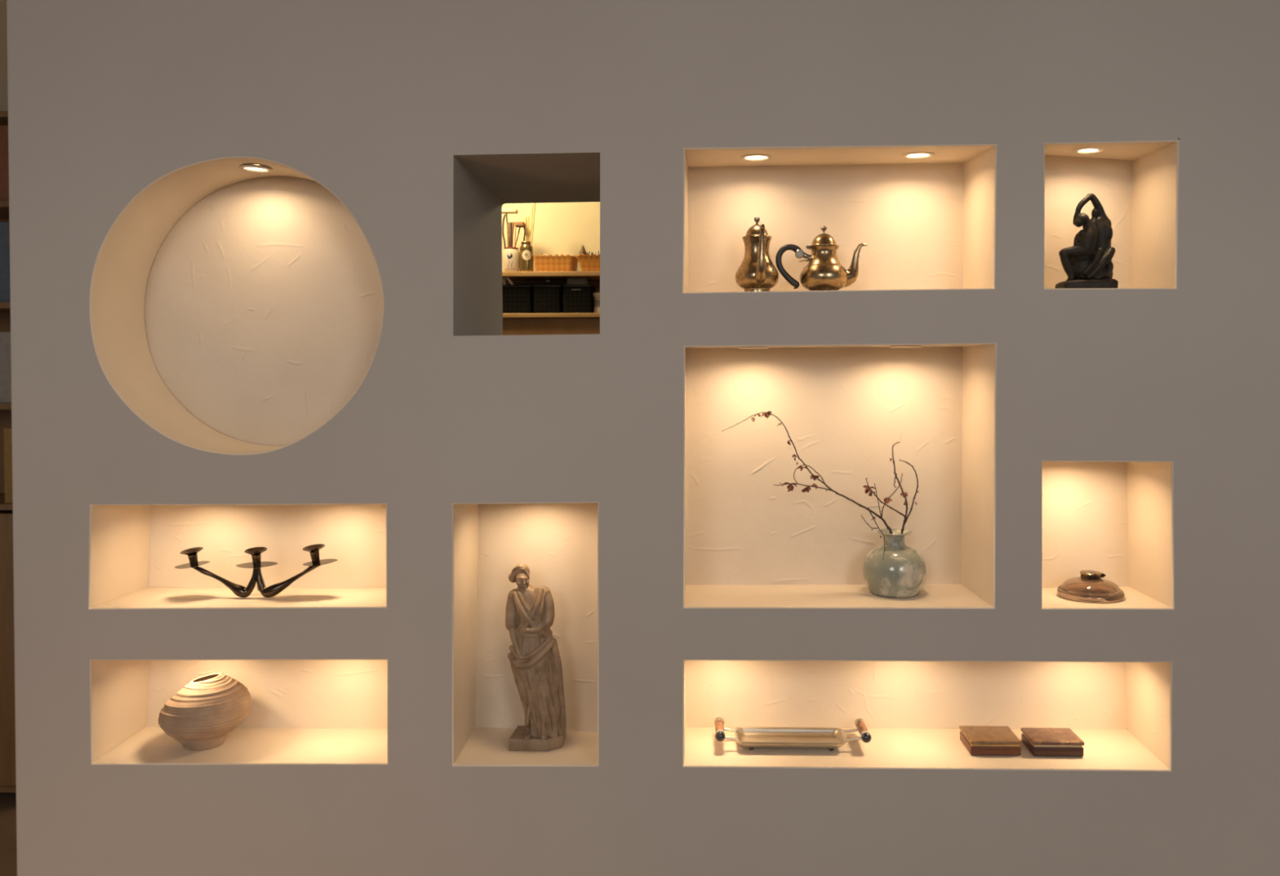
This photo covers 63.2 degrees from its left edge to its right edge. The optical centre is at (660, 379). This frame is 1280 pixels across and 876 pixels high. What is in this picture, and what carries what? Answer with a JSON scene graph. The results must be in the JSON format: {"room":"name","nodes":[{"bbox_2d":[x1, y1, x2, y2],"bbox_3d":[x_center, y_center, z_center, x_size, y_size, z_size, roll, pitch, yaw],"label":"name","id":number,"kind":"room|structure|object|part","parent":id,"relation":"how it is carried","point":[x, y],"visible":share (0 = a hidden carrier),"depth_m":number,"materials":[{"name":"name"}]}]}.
{"room":"living room","nodes":[
{"label":"living room","id":0,"kind":"room"},
{"bbox_2d":[0,0,8,111],"bbox_3d":[-0.326,-1.205,2.389,7.200,0.080,6.000,0,1,2],"label":"ceiling","id":1,"kind":"structure","parent":0,"point":[3,29],"depth_m":3.83,"materials":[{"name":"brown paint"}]},
{"bbox_2d":[0,792,17,875],"bbox_3d":[-0.366,1.513,0.942,7.200,0.060,9.000,0,1,2],"label":"floor","id":2,"kind":"structure","parent":0,"point":[8,856],"depth_m":3.30,"materials":[{"name":"brown wood"}]},
{"bbox_2d":[0,111,16,792],"bbox_3d":[-2.520,0.257,3.647,0.800,2.360,0.364,0,1,2],"label":"bookcase","id":3,"kind":"object","parent":2,"relation":"on","point":[7,718],"visible":0.02,"depth_m":3.50,"materials":[{"name":"brown wood"}]},
{"bbox_2d":[0,124,8,200],"bbox_3d":[-2.203,-0.731,3.595,0.040,0.255,0.190,0,1,2],"label":"book","id":4,"kind":"object","parent":3,"relation":"on","point":[4,167],"visible":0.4,"depth_m":3.50,"materials":[{"name":"fabric"}]},
{"bbox_2d":[0,222,9,302],"bbox_3d":[-2.211,-0.399,3.601,0.034,0.270,0.190,0,1,2],"label":"book","id":5,"kind":"object","parent":3,"relation":"on","point":[4,226],"visible":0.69,"depth_m":3.51,"materials":[{"name":"fabric"}]},
{"bbox_2d":[0,332,11,403],"bbox_3d":[-2.210,-0.044,3.608,0.046,0.240,0.190,0,1,2],"label":"book","id":6,"kind":"object","parent":3,"relation":"on","point":[5,337],"visible":0.3,"depth_m":3.51,"materials":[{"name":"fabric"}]},
{"bbox_3d":[-2.514,0.239,3.817,0.760,2.290,0.018,0,1,2],"label":"panel","id":7,"kind":"part","parent":3,"relation":"part of","materials":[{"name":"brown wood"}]},
{"bbox_2d":[3,427,12,503],"bbox_3d":[-2.200,0.289,3.614,0.040,0.255,0.190,0,1,2],"label":"book","id":8,"kind":"object","parent":3,"relation":"on","point":[7,431],"visible":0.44,"depth_m":3.52,"materials":[{"name":"fabric"}]},
{"bbox_3d":[-2.333,0.909,3.508,0.376,0.920,0.021,0,1,2],"label":"door","id":9,"kind":"part","parent":3,"relation":"part of","materials":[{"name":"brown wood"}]},
{"bbox_2d":[502,201,599,271],"bbox_3d":[-0.240,0.095,4.963,7.200,2.620,0.100,0,1,2],"label":"wall","id":10,"kind":"structure","parent":0,"point":[559,228],"depth_m":4.91,"materials":[{"name":"white paint"}]},
{"bbox_2d":[502,271,599,335],"bbox_3d":[-0.597,-0.082,4.761,1.640,0.805,0.280,0,1,2],"label":"storage shelf","id":11,"kind":"object","parent":10,"relation":"attached to","point":[526,323],"visible":0.04,"depth_m":4.63,"materials":[{"name":"brown wood"}]},
{"bbox_2d":[502,247,519,271],"bbox_3d":[-0.672,-0.538,4.674,0.078,0.111,0.078,0,1,2],"label":"ceramic jar","id":12,"kind":"object","parent":11,"relation":"on","point":[511,255],"visible":0.97,"depth_m":4.64,"materials":[{"name":"white ceramic"}]},
{"bbox_2d":[502,214,506,247],"bbox_3d":[-0.703,-0.624,4.677,0.019,0.240,0.014,0,1,2],"label":"wooden stick","id":13,"kind":"object","parent":12,"relation":"in","point":[504,215],"visible":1,"depth_m":4.67,"materials":[{"name":"brown wood"}]},
{"bbox_2d":[506,222,510,247],"bbox_3d":[-0.685,-0.602,4.674,0.012,0.210,0.017,0,1,2],"label":"wooden stick","id":14,"kind":"object","parent":12,"relation":"in","point":[508,223],"visible":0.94,"depth_m":4.67,"materials":[{"name":"brown wood"}]},
{"bbox_2d":[502,208,518,222],"bbox_3d":[-0.683,-0.633,4.686,0.074,0.269,0.050,0,1,2],"label":"tool","id":15,"kind":"object","parent":12,"relation":"in","point":[506,211],"visible":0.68,"depth_m":4.66,"materials":[{"name":"brown wood"}]},
{"bbox_2d":[509,222,512,247],"bbox_3d":[-0.673,-0.602,4.672,0.012,0.211,0.020,0,1,-13],"label":"wooden stick","id":16,"kind":"object","parent":12,"relation":"in","point":[510,223],"visible":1,"depth_m":4.67,"materials":[{"name":"brown wood"}]},
{"bbox_2d":[511,222,514,239],"bbox_3d":[-0.665,-0.604,4.679,0.011,0.213,0.018,0,1,30],"label":"wooden stick","id":17,"kind":"object","parent":12,"relation":"in","point":[513,223],"visible":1,"depth_m":4.67,"materials":[{"name":"brown wood"}]},
{"bbox_2d":[512,222,515,247],"bbox_3d":[-0.658,-0.603,4.677,0.011,0.212,0.032,0,1,12],"label":"wooden stick","id":18,"kind":"object","parent":12,"relation":"in","point":[514,231],"visible":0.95,"depth_m":4.67,"materials":[{"name":"brown wood"}]},
{"bbox_2d":[514,222,524,247],"bbox_3d":[-0.644,-0.606,4.651,0.071,0.197,0.050,0,1,2],"label":"tool","id":19,"kind":"object","parent":12,"relation":"in","point":[518,224],"visible":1,"depth_m":4.64,"materials":[{"name":"brown wood"}]},
{"bbox_2d":[502,277,533,313],"bbox_3d":[-0.653,-0.389,4.747,0.162,0.178,0.213,0,1,2],"label":"storage box","id":20,"kind":"object","parent":11,"relation":"on","point":[517,299],"depth_m":4.65,"materials":[{"name":"black"}]},
{"bbox_2d":[502,277,506,284],"bbox_3d":[-0.708,-0.434,4.708,0.020,0.072,0.020,0,1,2],"label":"tool","id":21,"kind":"object","parent":20,"relation":"in","point":[504,279],"visible":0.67,"depth_m":4.70,"materials":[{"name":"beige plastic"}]},
{"bbox_3d":[-0.691,-0.430,4.687,0.090,0.095,0.011,0,1,2],"label":"loop handle","id":22,"kind":"part","parent":20,"relation":"part of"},
{"bbox_2d":[520,240,533,271],"bbox_3d":[-0.603,-0.552,4.667,0.061,0.138,0.061,0,1,2],"label":"mason jar","id":23,"kind":"object","parent":11,"relation":"on","point":[526,249],"visible":0.95,"depth_m":4.64,"materials":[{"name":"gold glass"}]},
{"bbox_2d":[524,217,526,240],"bbox_3d":[-0.605,-0.615,4.664,0.010,0.227,0.020,-1,1,-34],"label":"reed","id":24,"kind":"object","parent":23,"relation":"in","point":[525,218],"visible":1,"depth_m":4.66,"materials":[{"name":"beige wood"}]},
{"bbox_2d":[526,216,528,240],"bbox_3d":[-0.598,-0.619,4.672,0.010,0.232,0.022,0,1,2],"label":"reed","id":25,"kind":"object","parent":23,"relation":"in","point":[526,216],"visible":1,"depth_m":4.67,"materials":[{"name":"beige wood"}]},
{"bbox_2d":[528,216,530,240],"bbox_3d":[-0.591,-0.621,4.679,0.013,0.235,0.026,0,1,2],"label":"reed","id":26,"kind":"object","parent":23,"relation":"in","point":[529,216],"visible":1,"depth_m":4.68,"materials":[{"name":"beige wood"}]},
{"bbox_2d":[528,204,533,241],"bbox_3d":[-0.585,-0.647,4.669,0.030,0.288,0.014,-1,1,-34],"label":"reed","id":27,"kind":"object","parent":23,"relation":"in","point":[531,209],"visible":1,"depth_m":4.67,"materials":[{"name":"beige wood"}]},
{"bbox_2d":[530,203,535,246],"bbox_3d":[-0.577,-0.648,4.661,0.035,0.293,0.012,-1,1,-18],"label":"reed","id":28,"kind":"object","parent":23,"relation":"in","point":[534,206],"visible":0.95,"depth_m":4.66,"materials":[{"name":"beige wood"}]},
{"bbox_2d":[532,284,563,312],"bbox_3d":[-0.506,-0.364,4.743,0.131,0.127,0.213,0,1,2],"label":"storage box","id":29,"kind":"object","parent":11,"relation":"on","point":[546,298],"visible":0.7,"depth_m":4.64,"materials":[{"name":"black"}]},
{"bbox_2d":[544,278,552,284],"bbox_3d":[-0.511,-0.390,4.732,0.036,0.140,0.036,0,1,2],"label":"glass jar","id":30,"kind":"object","parent":29,"relation":"in","point":[548,281],"visible":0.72,"depth_m":4.72,"materials":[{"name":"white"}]},
{"bbox_3d":[-0.511,-0.452,4.731,0.032,0.014,0.032,0,1,2],"label":"jar lid","id":31,"kind":"part","parent":30,"relation":"part of","materials":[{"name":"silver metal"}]},
{"bbox_3d":[-0.593,-0.384,4.886,1.600,0.161,0.017,0,1,2],"label":"panel","id":32,"kind":"part","parent":11,"relation":"part of","materials":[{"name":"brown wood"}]},
{"bbox_3d":[-0.600,0.023,4.653,1.600,0.600,0.020,0,1,2],"label":"panel","id":33,"kind":"part","parent":11,"relation":"part of","materials":[{"name":"brown wood"}]},
{"bbox_2d":[533,253,577,271],"bbox_3d":[-0.475,-0.523,4.734,0.182,0.078,0.192,0,1,2],"label":"woven basket","id":34,"kind":"object","parent":11,"relation":"on","point":[542,263],"visible":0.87,"depth_m":4.64,"materials":[{"name":"orange wicker"}]},
{"bbox_2d":[561,284,596,312],"bbox_3d":[-0.369,-0.365,4.738,0.140,0.128,0.213,0,1,2],"label":"storage box","id":35,"kind":"object","parent":11,"relation":"on","point":[576,298],"visible":0.87,"depth_m":4.64,"materials":[{"name":"black"}]},
{"bbox_2d":[566,277,588,284],"bbox_3d":[-0.377,-0.391,4.719,0.097,0.142,0.103,0,1,2],"label":"packet","id":36,"kind":"object","parent":35,"relation":"in","point":[569,280],"visible":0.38,"depth_m":4.68,"materials":[{"name":"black plastic"}]},
{"bbox_2d":[576,253,599,271],"bbox_3d":[-0.282,-0.525,4.727,0.185,0.079,0.191,0,1,2],"label":"woven basket","id":37,"kind":"object","parent":11,"relation":"on","point":[587,262],"visible":0.41,"depth_m":4.64,"materials":[{"name":"orange wicker"}]},
{"bbox_2d":[578,244,586,255],"bbox_3d":[-0.353,-0.578,4.704,0.034,0.066,0.034,0,1,2],"label":"cone","id":38,"kind":"object","parent":37,"relation":"on","point":[582,251],"visible":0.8,"depth_m":4.69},
{"bbox_2d":[592,292,599,312],"bbox_3d":[-0.280,-0.345,4.676,0.052,0.091,0.052,0,1,2],"label":"ceramic cup","id":39,"kind":"object","parent":11,"relation":"on","point":[596,295],"visible":0.62,"depth_m":4.66,"materials":[{"name":"white ceramic"}]},
{"bbox_2d":[6,0,1279,875],"bbox_3d":[0.549,0.145,2.240,3.648,2.620,0.506,0,1,2],"label":"wall","id":40,"kind":"structure","parent":0,"point":[211,353],"depth_m":2.02,"materials":[{"name":"paint"}]},
{"bbox_2d":[158,672,251,751],"bbox_3d":[-0.939,0.680,2.145,0.178,0.144,0.168,0,1,-11],"label":"clay vase","id":41,"kind":"object","parent":40,"relation":"in","point":[200,716],"visible":1,"depth_m":2.09,"materials":[{"name":"beige ceramic"}]},
{"bbox_2d":[174,543,337,597],"bbox_3d":[-0.827,0.391,2.135,0.338,0.107,0.071,0,1,2],"label":"candle holder","id":42,"kind":"object","parent":40,"relation":"in","point":[241,591],"visible":1,"depth_m":2.12,"materials":[{"name":"brown metal"}]},
{"bbox_2d":[180,546,203,568],"bbox_3d":[-0.959,0.364,2.126,0.044,0.040,0.044,0,1,2],"label":"candle cup","id":43,"kind":"object","parent":42,"relation":"on","point":[192,553],"depth_m":2.12,"materials":[{"name":"brown metal"}]},
{"bbox_3d":[-0.959,0.378,2.130,0.074,0.011,0.044,0,1,2],"label":"drip plate","id":44,"kind":"part","parent":42,"relation":"part of","materials":[{"name":"brown metal"}]},
{"bbox_3d":[-0.890,0.411,2.125,0.135,0.066,0.021,0,1,2],"label":"arm","id":45,"kind":"part","parent":42,"relation":"part of","materials":[{"name":"brown metal"}]},
{"bbox_2d":[244,546,266,568],"bbox_3d":[-0.826,0.364,2.121,0.044,0.040,0.044,0,1,2],"label":"candle cup","id":46,"kind":"object","parent":42,"relation":"on","point":[255,553],"depth_m":2.12,"materials":[{"name":"brown metal"}]},
{"bbox_3d":[-0.825,0.378,2.125,0.088,0.006,0.044,0,1,2],"label":"drip plate","id":47,"kind":"part","parent":42,"relation":"part of","materials":[{"name":"brown metal"}]},
{"bbox_3d":[-0.759,0.407,2.120,0.138,0.073,0.021,0,1,2],"label":"arm","id":48,"kind":"part","parent":42,"relation":"part of","materials":[{"name":"brown metal"}]},
{"bbox_2d":[302,543,324,564],"bbox_3d":[-0.706,0.357,2.118,0.044,0.039,0.044,0,1,2],"label":"candle cup","id":49,"kind":"object","parent":42,"relation":"on","point":[313,549],"depth_m":2.11,"materials":[{"name":"brown metal"}]},
{"bbox_3d":[-0.695,0.371,2.121,0.056,0.009,0.056,-1,2,-43],"label":"drip plate","id":50,"kind":"part","parent":42,"relation":"part of","materials":[{"name":"brown metal"}]},
{"bbox_2d":[239,164,272,172],"bbox_3d":[-0.821,-0.430,2.109,0.062,0.010,0.062,0,1,6],"label":"recessed light","id":51,"kind":"object","parent":40,"relation":"in","point":[251,167],"visible":1,"depth_m":2.10,"materials":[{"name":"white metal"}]},
{"bbox_2d":[505,563,565,751],"bbox_3d":[-0.257,0.562,2.130,0.123,0.370,0.085,0,1,2],"label":"statuette","id":52,"kind":"object","parent":40,"relation":"in","point":[534,656],"visible":1,"depth_m":2.11,"materials":[{"name":"stone"}]},
{"bbox_2d":[737,346,768,348],"bbox_3d":[0.186,-0.066,2.084,0.062,0.007,0.062,0,1,2],"label":"recessed light","id":53,"kind":"object","parent":40,"relation":"in","point":[738,347],"visible":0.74,"depth_m":2.06,"materials":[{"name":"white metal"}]},
{"bbox_2d":[740,154,771,160],"bbox_3d":[0.190,-0.446,2.076,0.062,0.007,0.062,0,1,2],"label":"recessed light","id":54,"kind":"object","parent":40,"relation":"in","point":[749,157],"visible":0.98,"depth_m":2.08,"materials":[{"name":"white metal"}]},
{"bbox_2d":[735,217,778,291],"bbox_3d":[0.195,-0.249,2.093,0.088,0.154,0.135,0,1,28],"label":"coffee pot","id":55,"kind":"object","parent":40,"relation":"in","point":[757,272],"visible":0.94,"depth_m":2.06,"materials":[{"name":"gold metal"}]},
{"bbox_3d":[0.193,-0.300,2.090,0.053,0.026,0.053,0,1,2],"label":"pot lid","id":56,"kind":"part","parent":55,"relation":"part of","materials":[{"name":"gold metal"}]},
{"bbox_3d":[0.193,-0.320,2.089,0.012,0.013,0.012,0,1,2],"label":"lid knob","id":57,"kind":"part","parent":55,"relation":"part of","materials":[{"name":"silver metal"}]},
{"bbox_3d":[0.196,-0.246,2.038,0.026,0.113,0.045,0,1,2],"label":"spout","id":58,"kind":"part","parent":55,"relation":"part of","materials":[{"name":"gold metal"}]},
{"bbox_2d":[714,716,871,751],"bbox_3d":[0.265,0.720,2.114,0.312,0.042,0.103,0,1,2],"label":"serving tray","id":59,"kind":"object","parent":40,"relation":"in","point":[830,738],"visible":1,"depth_m":2.12,"materials":[{"name":"silver metal"}]},
{"bbox_3d":[0.121,0.710,2.155,0.022,0.022,0.031,0,1,2],"label":"pale knob","id":60,"kind":"part","parent":59,"relation":"part of","materials":[{"name":"brown wood"}]},
{"bbox_3d":[0.120,0.711,2.119,0.018,0.018,0.057,0,1,2],"label":"handle","id":61,"kind":"part","parent":59,"relation":"part of","materials":[{"name":"brown wood"}]},
{"bbox_3d":[0.119,0.711,2.076,0.020,0.020,0.018,0,1,2],"label":"dark knob","id":62,"kind":"part","parent":59,"relation":"part of","materials":[{"name":"metal"}]},
{"bbox_3d":[0.411,0.709,2.145,0.022,0.022,0.031,0,1,2],"label":"pale knob","id":63,"kind":"part","parent":59,"relation":"part of","materials":[{"name":"brown wood"}]},
{"bbox_3d":[0.410,0.710,2.110,0.018,0.018,0.057,0,1,2],"label":"handle","id":64,"kind":"part","parent":59,"relation":"part of","materials":[{"name":"brown wood"}]},
{"bbox_3d":[0.408,0.711,2.067,0.020,0.020,0.018,0,1,2],"label":"dark knob","id":65,"kind":"part","parent":59,"relation":"part of","materials":[{"name":"metal"}]},
{"bbox_2d":[775,226,867,290],"bbox_3d":[0.324,-0.241,2.088,0.162,0.134,0.097,0,1,30],"label":"teapot","id":66,"kind":"object","parent":40,"relation":"in","point":[824,271],"visible":0.97,"depth_m":2.06,"materials":[{"name":"gold metal"}]},
{"bbox_3d":[0.258,-0.228,2.089,0.055,0.090,0.011,0,1,2],"label":"handle","id":67,"kind":"part","parent":66,"relation":"part of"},
{"bbox_2d":[795,248,811,260],"bbox_3d":[0.288,-0.250,2.087,0.036,0.024,0.014,0,1,2],"label":"socket","id":68,"kind":"object","parent":66,"relation":"attached to","point":[799,254],"depth_m":2.08,"materials":[{"name":"silver metal"}]},
{"bbox_2d":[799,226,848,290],"bbox_3d":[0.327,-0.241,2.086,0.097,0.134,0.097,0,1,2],"label":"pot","id":69,"kind":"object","parent":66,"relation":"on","point":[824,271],"depth_m":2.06,"materials":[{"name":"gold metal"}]},
{"bbox_3d":[0.387,-0.230,2.084,0.054,0.088,0.028,0,1,2],"label":"spout","id":70,"kind":"part","parent":66,"relation":"part of","materials":[{"name":"gold metal"}]},
{"bbox_2d":[862,528,926,597],"bbox_3d":[0.475,0.374,2.113,0.126,0.133,0.126,0,1,2],"label":"glass vase","id":71,"kind":"object","parent":40,"relation":"in","point":[902,571],"visible":0.95,"depth_m":2.07,"materials":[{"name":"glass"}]},
{"bbox_2d":[722,411,902,559],"bbox_3d":[0.310,0.208,2.103,0.374,0.292,0.097,0,1,2],"label":"branch","id":72,"kind":"object","parent":71,"relation":"in","point":[790,486],"visible":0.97,"depth_m":2.09,"materials":[{"name":"brown plant"}]},
{"bbox_2d":[862,441,919,533],"bbox_3d":[0.466,0.241,2.109,0.121,0.232,0.030,0,1,-7],"label":"branch","id":73,"kind":"object","parent":71,"relation":"in","point":[868,487],"visible":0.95,"depth_m":2.11,"materials":[{"name":"brown plant"}]},
{"bbox_2d":[889,345,921,347],"bbox_3d":[0.488,-0.068,2.074,0.062,0.007,0.062,0,1,2],"label":"recessed light","id":74,"kind":"object","parent":40,"relation":"in","point":[891,346],"visible":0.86,"depth_m":2.05,"materials":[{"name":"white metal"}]},
{"bbox_2d":[902,151,933,159],"bbox_3d":[0.511,-0.448,2.066,0.062,0.007,0.062,0,1,2],"label":"recessed light","id":75,"kind":"object","parent":40,"relation":"in","point":[915,155],"visible":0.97,"depth_m":2.07,"materials":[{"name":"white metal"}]},
{"bbox_2d":[959,725,1021,755],"bbox_3d":[0.662,0.725,2.093,0.100,0.028,0.088,0,1,2],"label":"wooden box","id":76,"kind":"object","parent":40,"relation":"in","point":[977,740],"visible":1,"depth_m":2.06,"materials":[{"name":"brown wood"}]},
{"bbox_3d":[0.662,0.715,2.093,0.100,0.007,0.088,0,1,2],"label":"lid","id":77,"kind":"part","parent":76,"relation":"part of","materials":[{"name":"brown wood"}]},
{"bbox_2d":[1021,727,1084,756],"bbox_3d":[0.783,0.725,2.083,0.100,0.029,0.080,0,1,2],"label":"wooden box","id":78,"kind":"object","parent":40,"relation":"in","point":[1039,741],"visible":1,"depth_m":2.05,"materials":[{"name":"brown wood"}]},
{"bbox_3d":[0.783,0.714,2.083,0.100,0.007,0.080,0,1,2],"label":"lid","id":79,"kind":"part","parent":78,"relation":"part of","materials":[{"name":"brown wood"}]},
{"bbox_2d":[1054,193,1118,288],"bbox_3d":[0.843,-0.273,2.064,0.112,0.194,0.070,0,1,2],"label":"sculpture","id":80,"kind":"object","parent":40,"relation":"in","point":[1087,264],"visible":1,"depth_m":2.05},
{"bbox_2d":[1073,147,1106,154],"bbox_3d":[0.848,-0.456,2.055,0.062,0.007,0.062,0,1,2],"label":"recessed light","id":81,"kind":"object","parent":40,"relation":"in","point":[1083,150],"visible":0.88,"depth_m":2.06,"materials":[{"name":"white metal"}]},
{"bbox_2d":[1057,569,1124,603],"bbox_3d":[0.862,0.409,2.087,0.126,0.051,0.126,0,1,2],"label":"glass inkwell","id":82,"kind":"object","parent":40,"relation":"in","point":[1091,587],"visible":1,"depth_m":2.05,"materials":[{"name":"beige"}]}
]}

